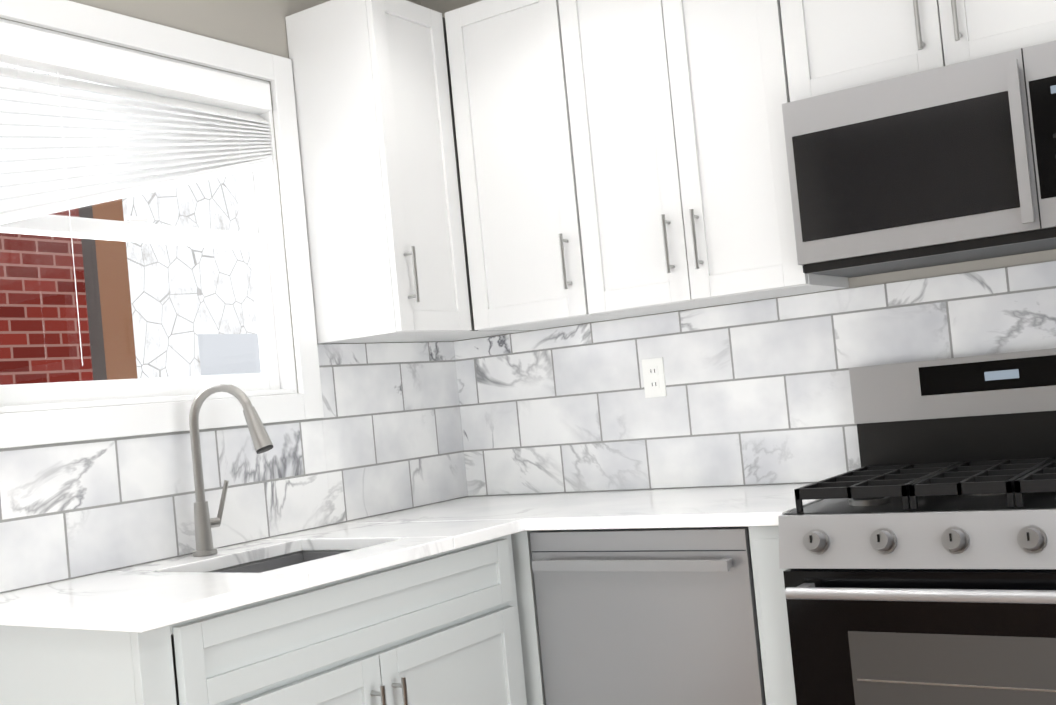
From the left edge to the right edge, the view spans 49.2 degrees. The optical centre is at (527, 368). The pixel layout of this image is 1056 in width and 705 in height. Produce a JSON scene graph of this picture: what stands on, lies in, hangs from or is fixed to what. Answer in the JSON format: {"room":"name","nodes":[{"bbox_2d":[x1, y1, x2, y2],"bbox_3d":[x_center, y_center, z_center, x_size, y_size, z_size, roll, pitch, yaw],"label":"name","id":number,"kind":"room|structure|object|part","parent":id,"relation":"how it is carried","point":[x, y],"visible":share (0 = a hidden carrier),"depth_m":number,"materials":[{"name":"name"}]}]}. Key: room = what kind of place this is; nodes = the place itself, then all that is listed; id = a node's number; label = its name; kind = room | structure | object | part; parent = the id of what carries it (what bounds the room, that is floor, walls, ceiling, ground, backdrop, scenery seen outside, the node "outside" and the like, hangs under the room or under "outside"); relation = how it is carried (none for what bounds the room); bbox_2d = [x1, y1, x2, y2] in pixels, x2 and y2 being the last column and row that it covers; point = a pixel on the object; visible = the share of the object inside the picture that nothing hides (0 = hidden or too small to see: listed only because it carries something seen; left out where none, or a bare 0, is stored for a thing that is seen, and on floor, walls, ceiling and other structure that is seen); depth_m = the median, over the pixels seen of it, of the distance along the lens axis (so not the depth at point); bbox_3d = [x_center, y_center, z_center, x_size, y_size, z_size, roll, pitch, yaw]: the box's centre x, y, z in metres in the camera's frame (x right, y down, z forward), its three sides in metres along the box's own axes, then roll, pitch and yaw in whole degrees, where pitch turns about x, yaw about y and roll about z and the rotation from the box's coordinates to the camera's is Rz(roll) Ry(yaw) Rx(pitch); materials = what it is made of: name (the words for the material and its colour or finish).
{"room":"kitchen","nodes":[
{"label":"kitchen","id":0,"kind":"room"},
{"bbox_2d":[0,0,452,571],"bbox_3d":[-1.722,0.071,1.788,0.120,2.727,5.382,-6,-2,34],"label":"wall","id":1,"kind":"structure","parent":0,"point":[256,24],"depth_m":3.19,"materials":[{"name":"grey paint"}]},
{"bbox_2d":[0,0,323,448],"bbox_3d":[-0.992,-0.355,2.928,0.138,1.045,1.075,-6,-2,34],"label":"window","id":2,"kind":"structure","parent":1,"relation":"in","point":[31,425],"depth_m":3.05,"materials":[{"name":"white"}]},
{"bbox_2d":[0,22,272,365],"bbox_3d":[-0.971,-0.401,2.913,0.066,0.781,0.893,-6,-2,34],"label":"window blind","id":3,"kind":"object","parent":2,"relation":"attached to","point":[134,124],"visible":0.98,"depth_m":2.83,"materials":[{"name":"white plastic"}]},
{"bbox_3d":[-1.017,-0.354,2.945,0.073,0.865,0.899,-6,-2,34],"label":"window sash unit","id":4,"kind":"part","parent":2,"relation":"part of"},
{"bbox_2d":[0,342,467,592],"bbox_3d":[-0.732,0.198,3.122,0.010,0.521,1.829,-6,-2,34],"label":"tile backsplash","id":5,"kind":"structure","parent":1,"relation":"attached to","point":[383,435],"depth_m":3.08,"materials":[{"name":"tile"}]},
{"bbox_2d":[285,0,527,343],"bbox_3d":[-0.331,-0.576,3.529,0.364,0.960,0.657,-6,-2,34],"label":"upper cabinet","id":6,"kind":"object","parent":1,"relation":"attached to","point":[386,235],"visible":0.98,"depth_m":3.29,"materials":[{"name":"white wood"}]},
{"bbox_2d":[421,0,1055,341],"bbox_3d":[1.175,-0.174,3.011,3.360,2.727,0.120,-6,-2,34],"label":"wall","id":7,"kind":"structure","parent":0,"point":[443,7],"depth_m":3.03,"materials":[{"name":"grey paint"}]},
{"bbox_2d":[445,0,636,330],"bbox_3d":[0.036,-0.613,3.459,0.394,0.960,0.364,-6,-2,34],"label":"upper cabinet","id":8,"kind":"object","parent":7,"relation":"attached to","point":[517,172],"visible":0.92,"depth_m":3.34,"materials":[{"name":"white wood"}]},
{"bbox_2d":[558,0,848,315],"bbox_3d":[0.464,-0.661,3.172,0.634,0.960,0.364,-6,-2,34],"label":"upper cabinet","id":9,"kind":"object","parent":7,"relation":"attached to","point":[680,157],"visible":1,"depth_m":3.05,"materials":[{"name":"white wood"}]},
{"bbox_2d":[454,261,1055,495],"bbox_3d":[1.160,0.013,2.947,3.346,0.521,0.010,-6,-2,34],"label":"tile backsplash","id":10,"kind":"structure","parent":7,"relation":"attached to","point":[758,392],"depth_m":3.35,"materials":[{"name":"tile"}]},
{"bbox_2d":[642,357,666,397],"bbox_3d":[0.377,0.028,3.459,0.070,0.116,0.008,-6,-2,34],"label":"electrical outlet","id":11,"kind":"object","parent":10,"relation":"attached to","point":[654,377],"visible":1,"depth_m":3.46,"materials":[{"name":"white plastic"}]},
{"bbox_2d":[780,0,1055,101],"bbox_3d":[1.018,-0.946,2.792,0.752,0.518,0.364,-6,-2,34],"label":"upper cabinet","id":12,"kind":"object","parent":7,"relation":"attached to","point":[833,45],"visible":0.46,"depth_m":2.74,"materials":[{"name":"white wood"}]},
{"bbox_2d":[782,40,1055,277],"bbox_3d":[1.042,-0.477,2.741,0.748,0.417,0.430,-6,-2,34],"label":"over-the-range microwave","id":13,"kind":"object","parent":12,"relation":"attached to","point":[950,164],"visible":1,"depth_m":2.63,"materials":[{"name":"grey metal"}]},
{"bbox_3d":[-0.150,1.295,0.787,3.600,0.060,5.382,-6,-2,34],"label":"floor","id":14,"kind":"structure","parent":0,"visible":0},
{"bbox_2d":[0,535,526,704],"bbox_3d":[-0.556,0.908,2.662,0.674,0.884,1.164,-6,-2,34],"label":"base cabinet","id":15,"kind":"object","parent":14,"relation":"on","point":[443,628],"visible":0.79,"depth_m":2.39,"materials":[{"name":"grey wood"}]},
{"bbox_2d":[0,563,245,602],"bbox_3d":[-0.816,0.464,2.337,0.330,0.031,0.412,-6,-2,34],"label":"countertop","id":16,"kind":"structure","parent":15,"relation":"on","point":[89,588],"depth_m":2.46,"materials":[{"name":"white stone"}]},
{"bbox_2d":[530,527,765,704],"bbox_3d":[0.448,0.823,3.044,0.598,0.882,0.655,-6,-2,34],"label":"dishwasher","id":17,"kind":"object","parent":14,"relation":"on","point":[654,616],"visible":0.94,"depth_m":2.80,"materials":[{"name":"grey metal"}]},
{"bbox_2d":[511,526,796,704],"bbox_3d":[0.235,0.847,3.220,1.350,0.884,0.607,-6,-2,34],"label":"base cabinet","id":18,"kind":"object","parent":14,"relation":"on","point":[774,635],"visible":0.1,"depth_m":2.64,"materials":[{"name":"white wood"}]},
{"bbox_2d":[0,490,627,632],"bbox_3d":[-0.424,0.442,2.926,0.690,0.031,1.829,-6,-2,34],"label":"countertop","id":19,"kind":"structure","parent":18,"relation":"on","point":[142,598],"depth_m":2.49,"materials":[{"name":"white stone"}]},
{"bbox_2d":[189,382,272,556],"bbox_3d":[-0.729,0.242,2.814,0.241,0.418,0.099,-6,-2,34],"label":"gooseneck faucet","id":20,"kind":"object","parent":19,"relation":"on","point":[205,523],"visible":1,"depth_m":2.83,"materials":[{"name":"silver metal"}]},
{"bbox_2d":[211,550,352,572],"bbox_3d":[-0.555,0.633,2.702,0.412,0.334,0.532,-6,-2,34],"label":"undermount sink","id":21,"kind":"object","parent":19,"relation":"in","point":[269,564],"visible":0.1,"depth_m":2.94,"materials":[{"name":"silver metal"}]},
{"bbox_2d":[388,493,567,514],"bbox_3d":[-0.095,0.423,3.419,0.330,0.031,0.643,-6,-2,34],"label":"countertop","id":22,"kind":"structure","parent":18,"relation":"on","point":[473,505],"depth_m":3.53,"materials":[{"name":"white stone"}]},
{"bbox_2d":[532,483,823,529],"bbox_3d":[0.470,0.359,3.040,0.676,0.031,0.643,-6,-2,34],"label":"countertop","id":23,"kind":"structure","parent":18,"relation":"on","point":[745,505],"depth_m":2.91,"materials":[{"name":"white stone"}]},
{"bbox_2d":[778,348,1055,704],"bbox_3d":[1.051,0.582,2.572,0.756,1.224,0.721,-6,-2,34],"label":"gas range","id":24,"kind":"object","parent":14,"relation":"on","point":[917,555],"visible":1,"depth_m":2.45,"materials":[{"name":"grey metal"}]},
{"label":"outside","id":25,"kind":"structure","parent":0,"visible":0},
{"bbox_2d":[0,64,260,384],"bbox_3d":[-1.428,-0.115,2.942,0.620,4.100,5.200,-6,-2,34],"label":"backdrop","id":26,"kind":"structure","parent":25,"point":[114,314],"depth_m":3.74,"materials":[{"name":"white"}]}
]}

